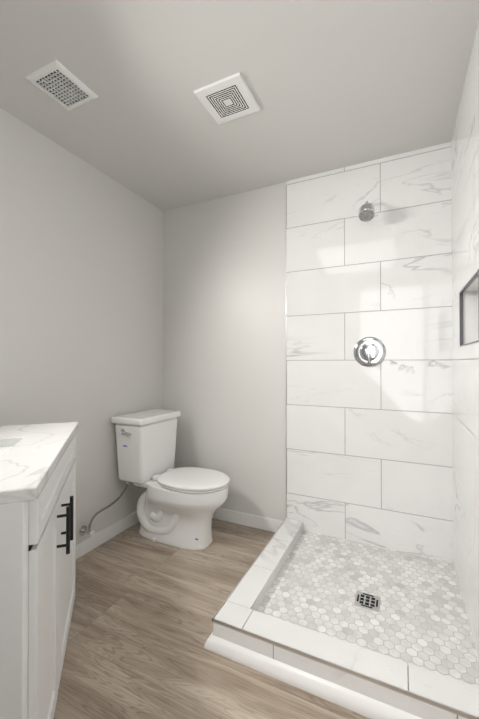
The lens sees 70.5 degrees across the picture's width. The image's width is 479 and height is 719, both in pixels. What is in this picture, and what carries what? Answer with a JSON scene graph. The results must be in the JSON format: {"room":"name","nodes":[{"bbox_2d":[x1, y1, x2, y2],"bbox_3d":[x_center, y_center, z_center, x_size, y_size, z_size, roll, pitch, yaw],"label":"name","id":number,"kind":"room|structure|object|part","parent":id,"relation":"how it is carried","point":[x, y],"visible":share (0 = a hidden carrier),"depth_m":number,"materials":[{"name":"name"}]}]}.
{"room":"bathroom","nodes":[
{"label":"bathroom","id":0,"kind":"room"},
{"bbox_2d":[0,108,162,543],"bbox_3d":[-1.370,-0.022,1.373,0.100,2.440,3.420,0,-1,25],"label":"wall","id":1,"kind":"structure","parent":0,"point":[81,291],"depth_m":2.08,"materials":[{"name":"paint"}]},
{"bbox_2d":[76,511,138,558],"bbox_3d":[-1.061,1.158,1.880,0.013,0.088,2.020,0,-1,25],"label":"baseboard","id":2,"kind":"structure","parent":1,"relation":"attached to","point":[89,544],"depth_m":2.24,"materials":[{"name":"white wood"}]},
{"bbox_2d":[53,518,369,718],"bbox_3d":[-0.400,1.234,0.899,2.250,0.080,3.420,0,-1,25],"label":"floor","id":3,"kind":"structure","parent":0,"point":[145,610],"depth_m":1.44,"materials":[{"name":"brown wood"}]},
{"bbox_2d":[0,422,78,718],"bbox_3d":[-0.845,0.746,1.120,0.542,0.900,0.915,0,-1,-20],"label":"bathroom vanity","id":4,"kind":"object","parent":3,"relation":"on","point":[37,524],"visible":1,"depth_m":0.89,"materials":[{"name":"white wood"}]},
{"bbox_2d":[79,409,229,549],"bbox_3d":[-0.482,0.794,2.206,0.779,0.821,0.678,0,-1,25],"label":"toilet","id":5,"kind":"object","parent":3,"relation":"on","point":[178,507],"visible":1,"depth_m":2.22,"materials":[{"name":"ceramic"}]},
{"bbox_2d":[204,518,478,718],"bbox_3d":[0.528,1.142,1.656,1.002,0.116,1.032,0,-1,25],"label":"shower curb","id":6,"kind":"structure","parent":3,"relation":"on","point":[368,683],"depth_m":1.25,"materials":[{"name":"tile"}]},
{"bbox_2d":[256,530,478,686],"bbox_3d":[0.621,1.168,1.689,0.863,0.064,0.893,0,-1,25],"label":"pan","id":7,"kind":"object","parent":3,"relation":"on","point":[420,618],"depth_m":1.60,"materials":[{"name":"tile"}]},
{"bbox_3d":[0.603,1.137,1.597,0.108,0.004,0.108,0,-1,25],"label":"shower floor drain grate","id":8,"kind":"part","parent":7,"relation":"part of","materials":[{"name":"silver metal"}]},
{"bbox_2d":[163,182,285,520],"bbox_3d":[0.360,-0.014,2.386,2.150,2.440,0.100,0,-1,25],"label":"wall","id":9,"kind":"structure","parent":0,"point":[224,326],"depth_m":2.53,"materials":[{"name":"paint"}]},
{"bbox_2d":[213,508,283,531],"bbox_3d":[-0.151,1.163,2.558,1.045,0.088,0.013,0,-1,25],"label":"baseboard","id":10,"kind":"structure","parent":9,"relation":"attached to","point":[254,521],"depth_m":2.45,"materials":[{"name":"white wood"}]},
{"bbox_2d":[286,142,452,561],"bbox_3d":[0.769,-0.016,2.129,0.990,2.440,0.013,0,-1,25],"label":"wall tile","id":11,"kind":"structure","parent":9,"relation":"attached to","point":[369,455],"depth_m":2.09,"materials":[{"name":"white tile"}]},
{"bbox_2d":[359,201,374,221],"bbox_3d":[0.763,-0.894,2.023,0.090,0.163,0.199,0,-1,25],"label":"shower head","id":12,"kind":"object","parent":11,"relation":"attached to","point":[366,211],"visible":1,"depth_m":1.96},
{"bbox_2d":[354,337,385,366],"bbox_3d":[0.793,-0.047,2.074,0.188,0.188,0.068,0,-1,25],"label":"shower valve","id":13,"kind":"object","parent":11,"relation":"attached to","point":[369,351],"visible":1,"depth_m":2.09,"materials":[{"name":"silver metal"}]},
{"bbox_2d":[0,0,478,210],"bbox_3d":[-0.400,-1.286,0.920,2.250,0.080,3.420,0,-1,25],"label":"ceiling","id":14,"kind":"structure","parent":0,"point":[334,84],"depth_m":1.51,"materials":[{"name":"paint"}]},
{"bbox_2d":[25,59,97,110],"bbox_3d":[-0.805,-1.232,1.545,0.205,0.017,0.220,0,-1,25],"label":"ceiling vent","id":15,"kind":"object","parent":14,"relation":"in","point":[60,84],"visible":1,"depth_m":1.53,"materials":[{"name":"white"}]},
{"bbox_2d":[194,72,259,124],"bbox_3d":[-0.055,-1.234,1.619,0.235,0.012,0.235,0,-1,25],"label":"ceiling vent","id":16,"kind":"object","parent":14,"relation":"in","point":[227,99],"visible":1,"depth_m":1.60,"materials":[{"name":"white plastic"}]},
{"bbox_3d":[0.558,-0.031,0.398,0.120,2.440,3.320,0,-1,25],"label":"wall","id":17,"kind":"structure","parent":0,"visible":0},
{"bbox_2d":[451,21,478,658],"bbox_3d":[0.830,-0.025,1.120,0.012,2.440,1.758,0,-1,25],"label":"wall tiles","id":18,"kind":"structure","parent":17,"relation":"attached to","point":[465,227],"depth_m":1.50,"materials":[{"name":"tile"}]},
{"bbox_2d":[459,269,478,346],"bbox_3d":[1.034,-0.198,1.435,0.113,0.288,0.480,0,-1,25],"label":"wall niche","id":19,"kind":"object","parent":17,"relation":"in","point":[469,311],"visible":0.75,"depth_m":1.65,"materials":[{"name":"tile"}]}
]}

